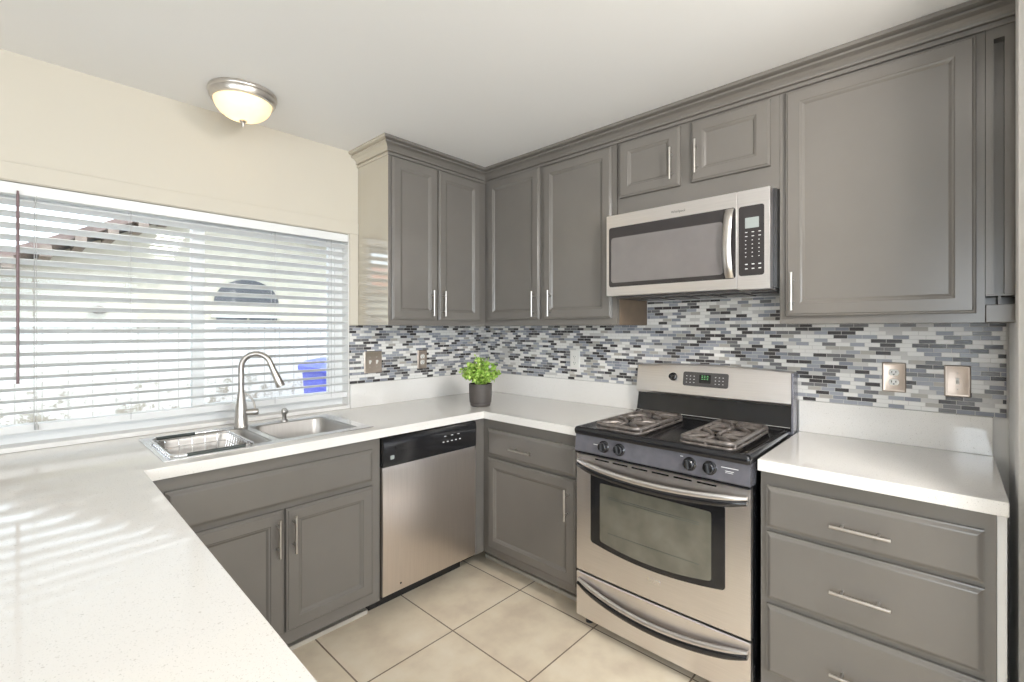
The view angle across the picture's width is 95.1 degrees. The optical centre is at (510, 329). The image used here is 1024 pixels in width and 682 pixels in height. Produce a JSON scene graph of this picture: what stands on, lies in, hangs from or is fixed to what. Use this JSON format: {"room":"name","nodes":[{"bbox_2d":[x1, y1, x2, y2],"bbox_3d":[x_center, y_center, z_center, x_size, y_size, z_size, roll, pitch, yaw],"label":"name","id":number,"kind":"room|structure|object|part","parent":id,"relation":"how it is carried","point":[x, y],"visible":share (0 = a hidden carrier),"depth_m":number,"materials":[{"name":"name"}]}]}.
{"room":"kitchen","nodes":[
{"label":"kitchen","id":0,"kind":"room"},
{"bbox_2d":[0,49,357,404],"bbox_3d":[-2.048,0.168,1.676,0.140,2.420,5.580,0,0,43],"label":"wall","id":1,"kind":"structure","parent":0,"point":[52,116],"depth_m":2.08,"materials":[{"name":"beige paint"}]},
{"bbox_2d":[0,195,341,444],"bbox_3d":[-1.520,-0.054,2.280,0.050,1.004,1.462,0,0,43],"label":"window","id":2,"kind":"structure","parent":1,"relation":"in","point":[110,427],"depth_m":2.27,"materials":[{"name":"white plastic"}]},
{"bbox_2d":[0,180,347,435],"bbox_3d":[-1.462,-0.079,2.225,0.074,0.949,1.449,0,0,43],"label":"window blind","id":3,"kind":"object","parent":2,"relation":"attached to","point":[18,190],"visible":1,"depth_m":2.08,"materials":[{"name":"white plastic"}]},
{"bbox_3d":[-1.854,-0.061,1.822,0.056,0.898,0.002,0,0,43],"label":"ladder cord","id":4,"kind":"part","parent":3,"relation":"part of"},
{"bbox_3d":[-1.821,-0.063,1.800,0.012,0.898,0.011,0,0,43],"label":"pull cord","id":5,"kind":"part","parent":3,"relation":"part of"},
{"bbox_3d":[-1.470,0.381,2.233,0.050,0.030,1.449,0,0,43],"label":"rail","id":6,"kind":"part","parent":3,"relation":"part of","materials":[{"name":"white plastic"}]},
{"bbox_3d":[-1.280,-0.057,2.534,0.038,0.910,0.662,0,0,43],"label":"sash","id":7,"kind":"part","parent":2,"relation":"part of","materials":[{"name":"white plastic"}]},
{"bbox_2d":[0,404,349,453],"bbox_3d":[-1.518,0.453,2.229,0.151,0.020,1.532,0,0,43],"label":"trim","id":8,"kind":"structure","parent":1,"relation":"attached to","point":[49,443],"depth_m":2.06,"materials":[{"name":"white paint"}]},
{"bbox_2d":[0,160,357,324],"bbox_3d":[-1.449,-0.326,2.203,0.008,0.603,1.588,0,0,43],"label":"trim","id":9,"kind":"structure","parent":1,"relation":"attached to","point":[13,171],"depth_m":2.14,"materials":[{"name":"beige paint"}]},
{"bbox_2d":[342,234,348,404],"bbox_3d":[-1.474,-0.057,2.236,0.076,0.998,1.461,0,0,43],"label":"trim","id":10,"kind":"structure","parent":1,"relation":"attached to","point":[345,400],"depth_m":2.76,"materials":[{"name":"white paint"}]},
{"bbox_2d":[349,326,486,383],"bbox_3d":[-0.560,0.150,3.148,0.008,0.343,1.116,0,0,43],"label":"tile backsplash","id":11,"kind":"structure","parent":1,"relation":"attached to","point":[449,349],"depth_m":3.06,"materials":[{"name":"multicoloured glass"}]},
{"bbox_2d":[364,351,381,372],"bbox_3d":[-0.830,0.199,2.841,0.019,0.132,0.118,0,0,43],"label":"light switch","id":12,"kind":"object","parent":11,"relation":"attached to","point":[372,359],"visible":1,"depth_m":2.84,"materials":[{"name":"silver metal"}]},
{"bbox_2d":[417,350,426,368],"bbox_3d":[-0.585,0.199,3.108,0.009,0.122,0.074,0,0,43],"label":"wall outlet","id":13,"kind":"object","parent":11,"relation":"attached to","point":[421,354],"visible":1,"depth_m":3.10,"materials":[{"name":"silver metal"}]},
{"bbox_2d":[358,155,484,325],"bbox_3d":[-0.516,-0.531,2.920,0.383,1.018,0.734,0,0,43],"label":"upper cabinet","id":14,"kind":"object","parent":1,"relation":"attached to","point":[421,228],"visible":0.99,"depth_m":2.73,"materials":[{"name":"grey paint"}]},
{"bbox_3d":[-0.788,-0.490,2.673,0.324,0.933,0.002,0,0,43],"label":"panel","id":15,"kind":"part","parent":14,"relation":"part of","materials":[{"name":"beige wood"}]},
{"bbox_3d":[-0.544,-0.502,2.679,0.020,0.896,0.311,0,0,43],"label":"door","id":16,"kind":"part","parent":14,"relation":"part of","materials":[{"name":"grey paint"}]},
{"bbox_3d":[-0.452,-0.152,2.736,0.038,0.150,0.010,0,0,43],"label":"handle","id":17,"kind":"part","parent":14,"relation":"part of","materials":[{"name":"silver metal"}]},
{"bbox_3d":[-0.394,-0.152,2.797,0.038,0.150,0.010,0,0,43],"label":"handle","id":18,"kind":"part","parent":14,"relation":"part of","materials":[{"name":"silver metal"}]},
{"bbox_3d":[-0.316,-0.502,2.921,0.020,0.896,0.337,0,0,43],"label":"door","id":19,"kind":"part","parent":14,"relation":"part of","materials":[{"name":"grey paint"}]},
{"bbox_2d":[0,0,969,166],"bbox_3d":[0.078,-1.102,-0.326,5.980,0.120,5.580,0,0,43],"label":"ceiling","id":20,"kind":"structure","parent":0,"point":[484,83],"depth_m":1.75,"materials":[{"name":"paint"}]},
{"bbox_2d":[206,77,277,126],"bbox_3d":[-1.179,-0.966,2.064,0.272,0.152,0.272,0,0,43],"label":"ceiling light","id":21,"kind":"object","parent":20,"relation":"attached to","point":[242,101],"visible":1,"depth_m":1.99,"materials":[{"name":"white glass"}]},
{"bbox_3d":[-1.179,-0.960,2.064,0.226,0.080,0.226,0,0,43],"label":"lamp shade","id":22,"kind":"part","parent":21,"relation":"part of","materials":[{"name":"white glass"}]},
{"bbox_2d":[292,551,709,681],"bbox_3d":[0.078,1.408,-0.326,5.700,0.060,5.300,0,0,43],"label":"floor","id":23,"kind":"structure","parent":0,"point":[481,620],"depth_m":2.07,"materials":[{"name":"beige tile"}]},
{"bbox_2d":[152,438,379,643],"bbox_3d":[-1.120,0.941,2.072,0.666,0.874,0.884,0,0,43],"label":"base cabinet","id":24,"kind":"object","parent":23,"relation":"on","point":[298,534],"visible":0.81,"depth_m":1.91,"materials":[{"name":"grey paint"}]},
{"bbox_3d":[-1.044,0.971,1.736,0.020,0.497,0.389,0,0,43],"label":"door","id":25,"kind":"part","parent":24,"relation":"part of","materials":[{"name":"grey paint"}]},
{"bbox_3d":[-0.908,0.629,1.880,0.020,0.145,0.786,0,0,43],"label":"drawer","id":26,"kind":"part","parent":24,"relation":"part of","materials":[{"name":"grey paint"}]},
{"bbox_3d":[-0.909,0.823,1.837,0.038,0.150,0.010,0,0,43],"label":"handle","id":27,"kind":"part","parent":24,"relation":"part of","materials":[{"name":"silver metal"}]},
{"bbox_3d":[-0.867,0.823,1.883,0.038,0.150,0.010,0,0,43],"label":"handle","id":28,"kind":"part","parent":24,"relation":"part of","materials":[{"name":"silver metal"}]},
{"bbox_2d":[287,608,367,649],"bbox_3d":[-0.995,1.367,1.969,0.040,0.022,0.850,0,0,43],"label":"trim","id":29,"kind":"structure","parent":24,"relation":"attached to","point":[310,637],"depth_m":2.12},
{"bbox_3d":[-0.772,0.971,2.025,0.020,0.497,0.389,0,0,43],"label":"door","id":30,"kind":"part","parent":24,"relation":"part of","materials":[{"name":"grey paint"}]},
{"bbox_2d":[365,420,475,610],"bbox_3d":[-0.613,0.942,2.610,0.609,0.864,0.588,0,0,43],"label":"dishwasher","id":31,"kind":"object","parent":23,"relation":"on","point":[428,481],"visible":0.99,"depth_m":2.38,"materials":[{"name":"silver metal"}]},
{"bbox_3d":[-0.514,1.326,2.517,0.060,0.095,0.584,0,0,43],"label":"toe panel","id":32,"kind":"part","parent":31,"relation":"part of","materials":[{"name":"black plastic"}]},
{"bbox_3d":[-0.409,0.958,2.418,0.036,0.608,0.586,0,0,43],"label":"door","id":33,"kind":"part","parent":31,"relation":"part of","materials":[{"name":"metal"}]},
{"bbox_3d":[-0.407,0.581,2.417,0.042,0.139,0.586,0,0,43],"label":"control panel","id":34,"kind":"part","parent":31,"relation":"part of","materials":[{"name":"black plastic"}]},
{"bbox_2d":[473,418,577,594],"bbox_3d":[0.052,0.941,2.865,1.285,0.874,0.687,0,0,43],"label":"base cabinet","id":35,"kind":"object","parent":23,"relation":"on","point":[526,477],"visible":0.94,"depth_m":2.44,"materials":[{"name":"grey paint"}]},
{"bbox_3d":[0.052,0.641,2.448,0.155,0.010,0.038,0,0,43],"label":"handle","id":36,"kind":"part","parent":35,"relation":"part of","materials":[{"name":"silver metal"}]},
{"bbox_2d":[485,553,576,600],"bbox_3d":[0.136,1.367,2.580,0.760,0.022,0.040,0,0,43],"label":"trim","id":37,"kind":"structure","parent":35,"relation":"attached to","point":[541,581],"depth_m":2.57,"materials":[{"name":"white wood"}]},
{"bbox_3d":[0.094,0.635,2.448,0.606,0.145,0.020,0,0,43],"label":"drawer","id":38,"kind":"part","parent":35,"relation":"part of","materials":[{"name":"grey paint"}]},
{"bbox_3d":[0.094,0.977,2.448,0.606,0.509,0.020,0,0,43],"label":"door","id":39,"kind":"part","parent":35,"relation":"part of","materials":[{"name":"grey paint"}]},
{"bbox_3d":[0.265,0.845,2.248,0.010,0.150,0.038,0,0,43],"label":"handle","id":40,"kind":"part","parent":35,"relation":"part of","materials":[{"name":"silver metal"}]},
{"bbox_2d":[575,363,797,681],"bbox_3d":[0.785,0.779,2.133,0.766,1.198,0.711,0,0,43],"label":"gas range","id":41,"kind":"object","parent":23,"relation":"on","point":[669,488],"visible":0.97,"depth_m":1.92,"materials":[{"name":"black enamel"},{"name":"brushed stainless steel"},{"name":"dark glass"}]},
{"bbox_3d":[0.406,0.521,2.066,0.052,0.052,0.030,0,0,43],"label":"knob","id":42,"kind":"part","parent":41,"relation":"part of","materials":[{"name":"black plastic"}]},
{"bbox_3d":[0.463,0.521,2.013,0.052,0.052,0.030,0,0,43],"label":"knob","id":43,"kind":"part","parent":41,"relation":"part of","materials":[{"name":"black plastic"}]},
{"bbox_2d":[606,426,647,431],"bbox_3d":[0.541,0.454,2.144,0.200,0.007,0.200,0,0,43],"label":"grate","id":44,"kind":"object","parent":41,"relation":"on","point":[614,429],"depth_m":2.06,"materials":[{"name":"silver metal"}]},
{"bbox_3d":[0.562,0.617,1.897,0.728,0.044,0.060,0,0,43],"label":"handle","id":45,"kind":"part","parent":41,"relation":"part of","materials":[{"name":"silver metal"}]},
{"bbox_3d":[0.571,1.179,1.908,0.728,0.069,0.042,0,0,43],"label":"handle","id":46,"kind":"part","parent":41,"relation":"part of","materials":[{"name":"silver metal"}]},
{"bbox_3d":[0.590,0.843,1.934,0.752,0.545,0.036,0,0,43],"label":"oven door","id":47,"kind":"part","parent":41,"relation":"part of","materials":[{"name":"silver metal"}]},
{"bbox_3d":[0.590,1.226,1.934,0.752,0.204,0.036,0,0,43],"label":"drawer","id":48,"kind":"part","parent":41,"relation":"part of","materials":[{"name":"silver metal"}]},
{"bbox_3d":[0.601,0.521,1.946,0.754,0.083,0.076,0,0,43],"label":"control panel","id":49,"kind":"part","parent":41,"relation":"part of","materials":[{"name":"metal"}]},
{"bbox_3d":[0.849,0.248,2.450,0.042,0.042,0.027,0,0,43],"label":"knob","id":50,"kind":"part","parent":41,"relation":"part of","materials":[{"name":"black plastic"}]},
{"bbox_2d":[575,410,790,464],"bbox_3d":[0.770,0.464,2.122,0.759,0.034,0.588,0,0,43],"label":"cooktop","id":51,"kind":"object","parent":41,"relation":"in","point":[665,437],"depth_m":1.97,"materials":[{"name":"black metal"}]},
{"bbox_3d":[0.686,0.521,1.803,0.052,0.052,0.030,0,0,43],"label":"knob","id":52,"kind":"part","parent":41,"relation":"part of","materials":[{"name":"black plastic"}]},
{"bbox_3d":[0.975,0.253,2.342,0.223,0.070,0.020,0,0,43],"label":"display panel","id":53,"kind":"part","parent":41,"relation":"part of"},
{"bbox_3d":[0.741,0.521,1.751,0.052,0.052,0.030,0,0,43],"label":"knob","id":54,"kind":"part","parent":41,"relation":"part of","materials":[{"name":"black plastic"}]},
{"bbox_2d":[690,440,738,447],"bbox_3d":[0.823,0.454,1.878,0.200,0.007,0.200,0,0,43],"label":"grate","id":55,"kind":"object","parent":41,"relation":"on","point":[709,445],"depth_m":1.79,"materials":[{"name":"silver metal"}]},
{"bbox_2d":[761,471,1006,681],"bbox_3d":[1.320,0.941,1.687,0.613,0.874,0.666,0,0,43],"label":"base cabinet","id":56,"kind":"object","parent":23,"relation":"on","point":[857,585],"visible":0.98,"depth_m":1.46,"materials":[{"name":"grey paint"}]},
{"bbox_3d":[1.094,1.115,1.468,0.155,0.010,0.038,0,0,43],"label":"handle","id":57,"kind":"part","parent":56,"relation":"part of","materials":[{"name":"silver metal"}]},
{"bbox_3d":[1.094,0.848,1.468,0.155,0.010,0.038,0,0,43],"label":"handle","id":58,"kind":"part","parent":56,"relation":"part of","materials":[{"name":"silver metal"}]},
{"bbox_3d":[1.094,0.636,1.468,0.155,0.010,0.038,0,0,43],"label":"handle","id":59,"kind":"part","parent":56,"relation":"part of","materials":[{"name":"silver metal"}]},
{"bbox_3d":[1.116,1.099,1.486,0.549,0.242,0.020,0,0,43],"label":"drawer","id":60,"kind":"part","parent":56,"relation":"part of","materials":[{"name":"grey paint"}]},
{"bbox_3d":[1.116,0.839,1.486,0.549,0.238,0.020,0,0,43],"label":"drawer","id":61,"kind":"part","parent":56,"relation":"part of","materials":[{"name":"grey paint"}]},
{"bbox_3d":[1.116,0.631,1.486,0.549,0.147,0.020,0,0,43],"label":"drawer","id":62,"kind":"part","parent":56,"relation":"part of","materials":[{"name":"grey paint"}]},
{"bbox_2d":[758,431,1009,517],"bbox_3d":[1.326,0.483,1.693,0.616,0.040,0.647,0,0,43],"label":"countertop","id":63,"kind":"structure","parent":56,"relation":"on","point":[962,480],"depth_m":1.57,"materials":[{"name":"white stone"}]},
{"bbox_2d":[799,400,992,455],"bbox_3d":[1.540,0.392,1.923,0.615,0.140,0.020,0,0,43],"label":"quartz upstand","id":64,"kind":"object","parent":63,"relation":"on","point":[973,434],"visible":1,"depth_m":1.88,"materials":[{"name":"white stone"}]},
{"bbox_3d":[1.557,0.941,1.505,0.019,0.874,0.605,0,0,43],"label":"panel","id":65,"kind":"part","parent":56,"relation":"part of","materials":[{"name":"paint"}]},
{"bbox_3d":[-1.123,0.941,0.893,2.279,0.874,0.828,0,0,43],"label":"cabinet","id":66,"kind":"object","parent":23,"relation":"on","visible":0},
{"bbox_2d":[0,391,635,681],"bbox_3d":[-0.381,0.483,1.651,2.319,0.040,3.049,0,0,43],"label":"countertop","id":67,"kind":"structure","parent":66,"relation":"on","point":[102,579],"depth_m":0.93,"materials":[{"name":"white stone"}]},
{"bbox_2d":[138,414,373,462],"bbox_3d":[-1.100,0.555,2.081,0.485,0.194,0.810,0,0,43],"label":"double sink","id":68,"kind":"object","parent":67,"relation":"in","point":[271,432],"visible":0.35,"depth_m":2.12,"materials":[{"name":"metal"}]},
{"bbox_2d":[150,429,253,457],"bbox_3d":[-1.236,0.494,1.873,0.396,0.101,0.279,0,0,43],"label":"basket","id":69,"kind":"object","parent":68,"relation":"on","point":[246,440],"visible":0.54,"depth_m":1.92,"materials":[{"name":"silver metal"}]},
{"bbox_3d":[-1.230,0.555,1.932,0.370,0.193,0.337,0,0,43],"label":"bowl","id":70,"kind":"part","parent":68,"relation":"part of","materials":[{"name":"silver metal"}]},
{"bbox_2d":[281,408,287,420],"bbox_3d":[-1.121,0.427,2.335,0.071,0.062,0.034,0,0,43],"label":"soap dispenser","id":71,"kind":"object","parent":68,"relation":"on","point":[284,411],"visible":1,"depth_m":2.34,"materials":[{"name":"silver metal"}]},
{"bbox_3d":[-0.974,0.555,2.204,0.370,0.193,0.350,0,0,43],"label":"bowl","id":72,"kind":"part","parent":68,"relation":"part of","materials":[{"name":"silver metal"}]},
{"bbox_2d":[234,351,284,427],"bbox_3d":[-1.191,0.281,2.227,0.222,0.354,0.062,0,0,-13],"label":"kitchen faucet","id":73,"kind":"object","parent":67,"relation":"on","point":[241,411],"visible":1,"depth_m":2.20,"materials":[{"name":"silver metal"}]},
{"bbox_3d":[-1.242,0.343,2.236,0.058,0.083,0.016,0,0,2],"label":"lever","id":74,"kind":"part","parent":73,"relation":"part of","materials":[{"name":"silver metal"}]},
{"bbox_3d":[-1.206,0.201,2.219,0.155,0.194,0.025,0,0,-10],"label":"spout","id":75,"kind":"part","parent":73,"relation":"part of","materials":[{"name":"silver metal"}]},
{"bbox_2d":[349,374,471,407],"bbox_3d":[-0.556,0.392,3.143,0.020,0.140,1.116,0,0,43],"label":"quartz upstand","id":76,"kind":"object","parent":67,"relation":"on","point":[393,391],"visible":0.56,"depth_m":3.00,"materials":[{"name":"white stone"}]},
{"bbox_2d":[458,354,500,406],"bbox_3d":[-0.185,0.306,2.834,0.258,0.313,0.250,0,0,-8],"label":"potted plant","id":77,"kind":"object","parent":67,"relation":"on","point":[480,389],"visible":1,"depth_m":2.78,"materials":[{"name":"green plant"}]},
{"bbox_3d":[-0.182,0.394,2.831,0.139,0.136,0.139,0,0,43],"label":"pot","id":78,"kind":"part","parent":77,"relation":"part of","materials":[{"name":"grey ceramic"}]},
{"bbox_2d":[490,373,638,409],"bbox_3d":[0.289,0.392,3.101,1.266,0.140,0.020,0,0,43],"label":"quartz upstand","id":79,"kind":"object","parent":67,"relation":"on","point":[617,395],"visible":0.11,"depth_m":3.00,"materials":[{"name":"white stone"}]},
{"bbox_2d":[629,296,1008,681],"bbox_3d":[1.943,0.168,1.655,5.700,2.420,0.140,0,0,43],"label":"wall","id":80,"kind":"structure","parent":0,"point":[1000,425],"depth_m":1.70,"materials":[{"name":"paint"}]},
{"bbox_2d":[485,144,646,325],"bbox_3d":[0.168,-0.531,2.966,1.316,1.018,0.383,0,0,43],"label":"upper cabinet","id":81,"kind":"object","parent":80,"relation":"attached to","point":[546,226],"visible":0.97,"depth_m":2.69,"materials":[{"name":"grey paint"}]},
{"bbox_3d":[0.013,-0.509,2.913,0.441,0.899,0.020,0,0,43],"label":"door","id":82,"kind":"part","parent":81,"relation":"part of","materials":[{"name":"grey paint"}]},
{"bbox_3d":[0.132,-0.149,2.762,0.010,0.150,0.038,0,0,43],"label":"handle","id":83,"kind":"part","parent":81,"relation":"part of","materials":[{"name":"silver metal"}]},
{"bbox_3d":[0.220,-0.149,2.679,0.010,0.150,0.038,0,0,43],"label":"handle","id":84,"kind":"part","parent":81,"relation":"part of","materials":[{"name":"silver metal"}]},
{"bbox_3d":[0.360,-0.505,2.586,0.454,0.891,0.020,0,0,43],"label":"door","id":85,"kind":"part","parent":81,"relation":"part of","materials":[{"name":"grey paint"}]},
{"bbox_3d":[0.668,-0.090,2.541,0.004,0.134,0.293,0,0,43],"label":"panel","id":86,"kind":"part","parent":81,"relation":"part of","materials":[{"name":"brown wood"}]},
{"bbox_2d":[349,0,1015,184],"bbox_3d":[0.314,-0.998,2.097,2.720,0.084,0.793,0,0,43],"label":"crown molding","id":87,"kind":"structure","parent":81,"relation":"attached to","point":[971,17],"depth_m":1.96,"materials":[{"name":"grey paint"}]},
{"bbox_2d":[618,94,779,214],"bbox_3d":[0.918,-0.806,2.259,0.743,0.468,0.383,0,0,43],"label":"upper cabinet","id":88,"kind":"object","parent":80,"relation":"attached to","point":[737,149],"visible":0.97,"depth_m":2.10,"materials":[{"name":"grey paint"}]},
{"bbox_3d":[0.674,-0.810,2.290,0.318,0.279,0.020,0,0,43],"label":"door","id":89,"kind":"part","parent":88,"relation":"part of","materials":[{"name":"grey paint"}]},
{"bbox_3d":[0.747,-0.772,2.183,0.010,0.148,0.038,0,0,43],"label":"handle","id":90,"kind":"part","parent":88,"relation":"part of","materials":[{"name":"silver metal"}]},
{"bbox_2d":[607,186,779,300],"bbox_3d":[0.885,-0.361,2.239,0.758,0.417,0.440,0,0,43],"label":"microwave","id":91,"kind":"object","parent":88,"relation":"attached to","point":[726,245],"visible":0.98,"depth_m":2.06,"materials":[{"name":"silver metal"}]},
{"bbox_3d":[0.728,-0.368,2.171,0.622,0.402,0.046,0,0,43],"label":"door","id":92,"kind":"part","parent":91,"relation":"part of","materials":[{"name":"silver metal"}]},
{"bbox_3d":[0.905,-0.358,1.948,0.037,0.288,0.043,0,0,43],"label":"handle","id":93,"kind":"part","parent":91,"relation":"part of","materials":[{"name":"silver metal"}]},
{"bbox_3d":[1.000,-0.366,1.915,0.123,0.406,0.046,0,0,43],"label":"keypad panel","id":94,"kind":"part","parent":91,"relation":"part of","materials":[{"name":"silver metal"}]},
{"bbox_3d":[0.831,-0.777,2.103,0.010,0.150,0.038,0,0,43],"label":"handle","id":95,"kind":"part","parent":88,"relation":"part of","materials":[{"name":"silver metal"}]},
{"bbox_3d":[0.948,-0.810,2.033,0.325,0.275,0.020,0,0,43],"label":"door","id":96,"kind":"part","parent":88,"relation":"part of","materials":[{"name":"grey paint"}]},
{"bbox_2d":[487,297,1005,417],"bbox_3d":[0.808,0.085,2.620,2.706,0.474,0.008,0,0,43],"label":"tile backsplash","id":97,"kind":"structure","parent":80,"relation":"attached to","point":[834,363],"depth_m":2.18,"materials":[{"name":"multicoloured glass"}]},
{"bbox_2d":[570,350,579,369],"bbox_3d":[0.410,0.195,2.984,0.074,0.122,0.009,0,0,43],"label":"wall outlet","id":98,"kind":"object","parent":97,"relation":"attached to","point":[574,354],"visible":1,"depth_m":2.98,"materials":[{"name":"white plastic"}]},
{"bbox_2d":[882,362,905,392],"bbox_3d":[1.558,0.195,1.903,0.076,0.120,0.009,0,0,43],"label":"wall outlet","id":99,"kind":"object","parent":97,"relation":"attached to","point":[893,373],"visible":1,"depth_m":1.90,"materials":[{"name":"silver metal"}]},
{"bbox_2d":[889,369,898,375],"bbox_3d":[1.557,0.175,1.901,0.033,0.025,0.004,0,0,43],"label":"socket","id":100,"kind":"object","parent":99,"relation":"attached to","point":[892,372],"depth_m":1.90,"materials":[{"name":"white plastic"}]},
{"bbox_2d":[889,379,898,384],"bbox_3d":[1.557,0.214,1.901,0.033,0.025,0.004,0,0,43],"label":"socket","id":101,"kind":"object","parent":99,"relation":"attached to","point":[891,381],"depth_m":1.90,"materials":[{"name":"white plastic"}]},
{"bbox_2d":[944,365,970,397],"bbox_3d":[1.691,0.197,1.771,0.074,0.120,0.019,0,0,43],"label":"light switch","id":102,"kind":"object","parent":97,"relation":"attached to","point":[957,378],"visible":1,"depth_m":1.77,"materials":[{"name":"silver metal"}]},
{"bbox_2d":[780,31,984,323],"bbox_3d":[1.403,-0.531,1.803,0.588,1.018,0.383,0,0,43],"label":"upper cabinet","id":103,"kind":"object","parent":80,"relation":"attached to","point":[882,165],"visible":1,"depth_m":1.66,"materials":[{"name":"grey paint"}]},
{"bbox_3d":[1.108,-0.149,1.843,0.010,0.150,0.038,0,0,43],"label":"handle","id":104,"kind":"part","parent":103,"relation":"part of","materials":[{"name":"silver metal"}]},
{"bbox_2d":[1009,295,1015,681],"bbox_3d":[1.557,0.168,1.331,0.138,2.420,0.859,0,0,43],"label":"wall","id":105,"kind":"structure","parent":0,"point":[1012,326],"depth_m":1.60,"materials":[{"name":"paint"}]},
{"bbox_2d":[985,22,1015,322],"bbox_3d":[1.658,-0.531,1.593,0.070,1.018,0.339,0,0,43],"label":"wall cabinet","id":106,"kind":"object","parent":105,"relation":"attached to","point":[1000,42],"depth_m":1.49,"materials":[{"name":"grey paint"}]},
{"bbox_2d":[1016,0,1023,681],"bbox_3d":[1.469,0.168,1.349,0.014,2.419,0.085,0,0,43],"label":"trim","id":107,"kind":"structure","parent":105,"relation":"attached to","point":[1019,3],"depth_m":1.32,"materials":[{"name":"white paint"}]},
{"label":"outside","id":108,"kind":"structure","parent":0,"visible":0},
{"bbox_3d":[-6.017,1.503,7.679,13.850,0.150,16.000,0,0,43],"label":"ground","id":109,"kind":"structure","parent":108,"visible":0},
{"bbox_2d":[0,322,325,425],"bbox_3d":[-2.686,0.688,4.543,0.140,1.480,10.000,0,0,43],"label":"fence","id":110,"kind":"object","parent":109,"relation":"on","point":[129,408],"visible":0.15,"depth_m":3.98,"materials":[{"name":"white plastic"}]},
{"bbox_3d":[-2.697,-0.037,4.553,0.110,0.030,10.000,0,0,43],"label":"cap rail","id":111,"kind":"part","parent":110,"relation":"part of","materials":[{"name":"white plastic"}]},
{"bbox_3d":[-2.811,0.703,4.359,0.070,1.450,0.100,0,0,43],"label":"post","id":112,"kind":"part","parent":110,"relation":"part of","materials":[{"name":"white"}]},
{"bbox_2d":[0,219,325,324],"bbox_3d":[-4.689,-0.192,7.390,3.780,3.240,7.800,0,0,43],"label":"neighbor house","id":113,"kind":"structure","parent":109,"relation":"on","point":[3,301],"depth_m":5.79,"materials":[{"name":"beige paint"}]},
{"bbox_2d":[93,306,105,313],"bbox_3d":[-4.720,-0.222,5.373,0.180,0.100,0.180,0,0,43],"label":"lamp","id":114,"kind":"object","parent":113,"relation":"attached to","point":[93,306],"depth_m":5.36,"materials":[{"name":"white"}]},
{"bbox_3d":[-3.685,-0.177,6.555,0.024,0.030,0.880,0,0,43],"label":"window trim","id":115,"kind":"part","parent":113,"relation":"part of","materials":[{"name":"white plastic"}]},
{"bbox_2d":[298,357,325,393],"bbox_3d":[-1.709,0.853,4.654,0.590,1.150,0.600,0,0,43],"label":"bin","id":116,"kind":"object","parent":109,"relation":"on","point":[320,365],"visible":0.16,"depth_m":4.44,"materials":[{"name":"blue plastic"}]},
{"bbox_3d":[-1.706,0.337,4.650,0.580,0.119,0.600,0,0,43],"label":"lid","id":117,"kind":"part","parent":116,"relation":"part of","materials":[{"name":"blue plastic"}]},
{"bbox_2d":[302,372,325,393],"bbox_3d":[-1.706,0.888,4.650,0.520,0.980,0.540,0,0,43],"label":"tub","id":118,"kind":"object","parent":116,"relation":"in","point":[305,374],"depth_m":4.43,"materials":[{"name":"blue plastic"}]}
]}

